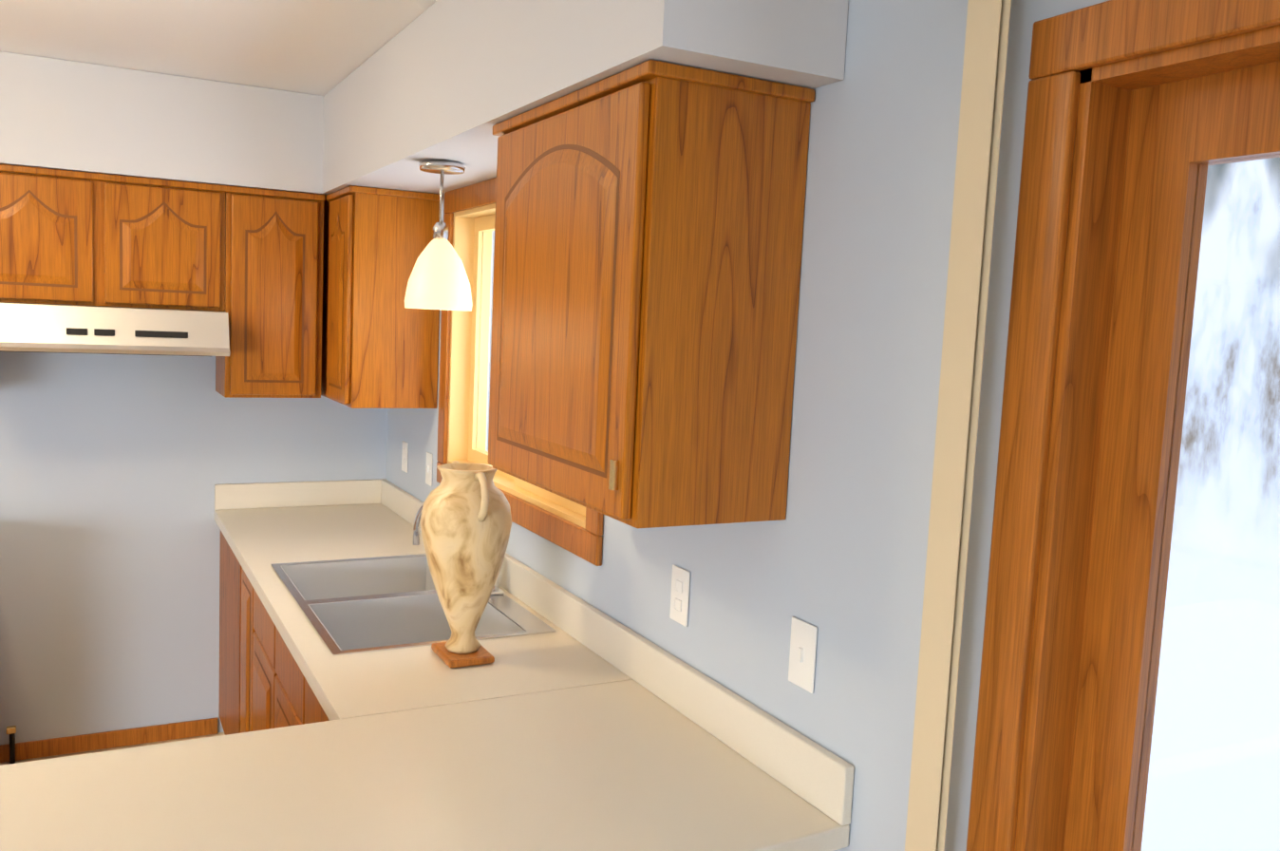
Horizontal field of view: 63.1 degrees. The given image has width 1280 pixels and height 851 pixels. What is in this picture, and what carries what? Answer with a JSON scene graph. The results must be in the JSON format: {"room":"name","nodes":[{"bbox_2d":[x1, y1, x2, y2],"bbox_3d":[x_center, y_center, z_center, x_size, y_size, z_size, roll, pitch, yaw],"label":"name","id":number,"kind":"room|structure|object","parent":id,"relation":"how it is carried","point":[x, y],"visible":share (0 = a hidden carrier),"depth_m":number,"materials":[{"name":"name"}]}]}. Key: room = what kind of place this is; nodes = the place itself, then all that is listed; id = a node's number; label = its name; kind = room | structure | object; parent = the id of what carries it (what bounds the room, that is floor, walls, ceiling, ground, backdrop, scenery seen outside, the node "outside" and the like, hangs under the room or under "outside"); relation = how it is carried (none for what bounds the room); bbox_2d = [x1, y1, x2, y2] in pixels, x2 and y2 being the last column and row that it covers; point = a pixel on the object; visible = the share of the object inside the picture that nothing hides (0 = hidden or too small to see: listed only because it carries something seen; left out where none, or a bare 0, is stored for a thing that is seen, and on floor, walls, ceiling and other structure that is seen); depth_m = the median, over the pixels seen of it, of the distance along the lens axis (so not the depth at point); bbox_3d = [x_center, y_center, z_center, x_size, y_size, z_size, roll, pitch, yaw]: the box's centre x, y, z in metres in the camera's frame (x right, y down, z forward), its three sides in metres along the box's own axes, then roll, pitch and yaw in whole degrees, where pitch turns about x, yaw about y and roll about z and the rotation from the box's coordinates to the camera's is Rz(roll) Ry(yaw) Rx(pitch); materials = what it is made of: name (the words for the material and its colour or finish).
{"room":"kitchen","nodes":[
{"label":"kitchen","id":0,"kind":"room"},
{"bbox_2d":[0,731,225,765],"bbox_3d":[-2.318,1.653,-0.027,6.640,0.060,7.100,0,6,-28],"label":"floor","id":1,"kind":"structure","parent":0,"point":[113,748],"depth_m":3.99,"materials":[{"name":"plastic"}]},
{"bbox_2d":[6,725,16,763],"bbox_3d":[-2.293,1.166,3.802,0.030,0.152,0.054,0,6,-28],"label":"pipe stub","id":2,"kind":"object","parent":1,"relation":"on","point":[11,730],"visible":0.98,"depth_m":3.81,"materials":[{"name":"black metal"}]},
{"bbox_2d":[215,520,231,733],"bbox_3d":[-1.242,0.833,4.012,0.658,0.870,0.630,0,6,-28],"label":"base cabinet","id":3,"kind":"object","parent":1,"relation":"on","point":[225,555],"depth_m":3.96,"materials":[{"name":"brown wood"}]},
{"bbox_2d":[296,660,322,721],"bbox_3d":[-0.421,1.025,2.468,0.658,0.870,0.419,0,6,-28],"label":"base cabinet","id":4,"kind":"object","parent":1,"relation":"on","point":[307,708],"depth_m":2.50,"materials":[{"name":"brown wood"}]},
{"bbox_2d":[0,676,849,850],"bbox_3d":[-0.723,0.647,1.528,2.068,0.040,0.829,0,6,-28],"label":"countertop","id":5,"kind":"structure","parent":4,"relation":"on","point":[605,764],"depth_m":1.77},
{"bbox_2d":[300,626,626,717],"bbox_3d":[-0.393,0.575,2.397,0.670,0.040,0.405,0,6,-28],"label":"countertop","id":6,"kind":"structure","parent":4,"relation":"on","point":[377,677],"depth_m":2.36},
{"bbox_2d":[420,460,511,668],"bbox_3d":[-0.409,0.320,2.439,0.212,0.455,0.266,0,6,-28],"label":"urn vase","id":7,"kind":"object","parent":6,"relation":"on","point":[465,521],"visible":1,"depth_m":2.37,"materials":[{"name":"beige ceramic"}]},
{"bbox_2d":[231,554,443,729],"bbox_3d":[-1.013,0.886,3.583,0.658,0.870,0.348,0,6,-28],"label":"base cabinet","id":8,"kind":"object","parent":1,"relation":"on","point":[404,592],"depth_m":3.28,"materials":[{"name":"brown wood"}]},
{"bbox_2d":[214,501,429,581],"bbox_3d":[-1.138,0.401,3.798,0.670,0.040,1.008,0,6,-28],"label":"countertop","id":9,"kind":"structure","parent":8,"relation":"on","point":[286,542],"depth_m":3.61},
{"bbox_2d":[246,611,489,729],"bbox_3d":[-0.720,1.040,3.032,0.658,0.700,0.995,0,6,-28],"label":"base cabinet","id":10,"kind":"object","parent":1,"relation":"on","point":[272,652],"depth_m":2.93,"materials":[{"name":"brown wood"}]},
{"bbox_2d":[0,351,387,745],"bbox_3d":[-3.964,0.007,2.904,6.500,2.480,0.140,0,6,-28],"label":"wall","id":11,"kind":"structure","parent":0,"point":[115,469],"depth_m":3.95,"materials":[{"name":"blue paint"}]},
{"bbox_2d":[0,164,102,305],"bbox_3d":[-2.076,-0.641,3.556,0.401,0.443,0.332,0,6,-28],"label":"upper cabinet","id":12,"kind":"object","parent":11,"relation":"attached to","point":[51,219],"depth_m":3.44,"materials":[{"name":"brown wood"}]},
{"bbox_2d":[0,716,218,762],"bbox_3d":[-2.048,1.203,3.982,0.810,0.065,0.012,0,6,-28],"label":"baseboard","id":13,"kind":"structure","parent":11,"relation":"attached to","point":[46,747],"depth_m":3.98,"materials":[{"name":"brown wood"}]},
{"bbox_2d":[102,173,231,316],"bbox_3d":[-1.722,-0.644,3.744,0.400,0.443,0.332,0,6,-28],"label":"upper cabinet","id":14,"kind":"object","parent":11,"relation":"attached to","point":[167,244],"depth_m":3.61,"materials":[{"name":"brown wood"}]},
{"bbox_2d":[0,301,230,356],"bbox_3d":[-1.868,-0.333,3.596,0.791,0.153,0.523,0,6,-28],"label":"range hood","id":15,"kind":"object","parent":14,"relation":"attached to","point":[47,328],"visible":0.98,"depth_m":3.42,"materials":[{"name":"silver metal"}]},
{"bbox_2d":[215,186,325,397],"bbox_3d":[-1.401,-0.491,3.934,0.340,0.754,0.332,0,6,-28],"label":"upper cabinet","id":16,"kind":"object","parent":11,"relation":"attached to","point":[249,260],"depth_m":3.79,"materials":[{"name":"brown wood"}]},
{"bbox_2d":[214,479,379,508],"bbox_3d":[-1.374,0.278,4.220,0.650,0.100,0.020,0,6,-28],"label":"backsplash","id":17,"kind":"structure","parent":11,"relation":"attached to","point":[351,492],"depth_m":4.20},
{"bbox_2d":[0,0,436,95],"bbox_3d":[-2.210,-0.884,-0.262,6.640,0.080,7.140,0,6,-28],"label":"ceiling","id":18,"kind":"structure","parent":0,"point":[322,47],"depth_m":3.01,"materials":[{"name":"white paint"}]},
{"bbox_2d":[0,0,848,198],"bbox_3d":[-3.203,-0.884,1.459,6.500,0.348,2.908,0,6,-28],"label":"soffit","id":19,"kind":"structure","parent":0,"point":[452,80],"depth_m":2.92,"materials":[{"name":"white paint"}]},
{"bbox_2d":[404,159,472,311],"bbox_3d":[-0.555,-0.525,2.895,0.188,0.403,0.188,0,6,-28],"label":"light","id":20,"kind":"object","parent":19,"relation":"hanging from","point":[438,279],"visible":1,"depth_m":2.85,"materials":[{"name":"white glass"}]},
{"bbox_2d":[385,0,1109,850],"bbox_3d":[0.602,0.370,1.388,0.140,2.480,7.140,0,6,-28],"label":"wall","id":21,"kind":"structure","parent":0,"point":[837,556],"depth_m":1.68,"materials":[{"name":"blue paint"}]},
{"bbox_2d":[320,185,439,408],"bbox_3d":[-1.017,-0.472,3.921,0.331,0.753,0.715,0,6,-28],"label":"upper cabinet","id":22,"kind":"object","parent":21,"relation":"attached to","point":[380,345],"visible":0.9,"depth_m":3.62,"materials":[{"name":"brown wood"}]},
{"bbox_2d":[401,440,408,472],"bbox_3d":[-0.929,0.123,4.110,0.006,0.118,0.072,0,6,-28],"label":"electrical outlet plate","id":23,"kind":"object","parent":21,"relation":"attached to","point":[404,456],"visible":1,"depth_m":4.10,"materials":[{"name":"white plastic"}]},
{"bbox_2d":[425,451,432,486],"bbox_3d":[-0.777,0.159,3.819,0.010,0.118,0.072,0,6,-28],"label":"switch plate","id":24,"kind":"object","parent":21,"relation":"attached to","point":[428,471],"visible":1,"depth_m":3.81,"materials":[{"name":"white plastic"}]},
{"bbox_2d":[436,177,603,565],"bbox_3d":[-0.326,-0.231,3.099,0.148,1.010,1.320,0,6,-28],"label":"window","id":25,"kind":"structure","parent":21,"relation":"in","point":[474,228],"depth_m":3.56,"materials":[{"name":"brown wood"}]},
{"bbox_2d":[379,478,854,824],"bbox_3d":[-0.370,0.441,3.046,0.020,0.100,3.053,0,6,-28],"label":"backsplash","id":26,"kind":"structure","parent":21,"relation":"attached to","point":[814,773],"depth_m":2.14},
{"bbox_2d":[487,59,814,528],"bbox_3d":[-0.031,-0.241,2.064,0.333,0.753,0.724,0,6,-28],"label":"upper cabinet","id":27,"kind":"object","parent":21,"relation":"attached to","point":[649,224],"visible":1,"depth_m":1.78,"materials":[{"name":"brown wood"}]},
{"bbox_2d":[669,564,690,626],"bbox_3d":[0.083,0.360,2.205,0.006,0.118,0.072,0,6,-28],"label":"electrical outlet plate","id":28,"kind":"object","parent":21,"relation":"attached to","point":[680,594],"visible":1,"depth_m":2.20,"materials":[{"name":"white plastic"}]},
{"bbox_2d":[788,616,817,693],"bbox_3d":[0.282,0.402,1.826,0.010,0.118,0.072,0,6,-28],"label":"switch plate","id":29,"kind":"object","parent":21,"relation":"attached to","point":[802,654],"visible":1,"depth_m":1.82,"materials":[{"name":"white plastic"}]},
{"bbox_2d":[904,0,1011,850],"bbox_3d":[0.863,0.555,0.635,0.063,2.205,2.075,0,6,-28],"label":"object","id":30,"kind":"structure","parent":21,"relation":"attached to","point":[980,120],"depth_m":1.42,"materials":[{"name":"beige wood"}]},
{"bbox_2d":[966,0,1279,850],"bbox_3d":[0.972,0.635,0.664,0.148,2.130,1.905,0,6,-28],"label":"door frame","id":31,"kind":"structure","parent":21,"relation":"attached to","point":[1141,116],"depth_m":1.34,"materials":[{"name":"brown wood"}]},
{"label":"outside","id":32,"kind":"structure","parent":0,"visible":0},
{"bbox_2d":[1141,157,1279,850],"bbox_3d":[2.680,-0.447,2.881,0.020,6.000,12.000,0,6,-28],"label":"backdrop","id":33,"kind":"structure","parent":32,"point":[1190,591],"depth_m":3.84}
]}

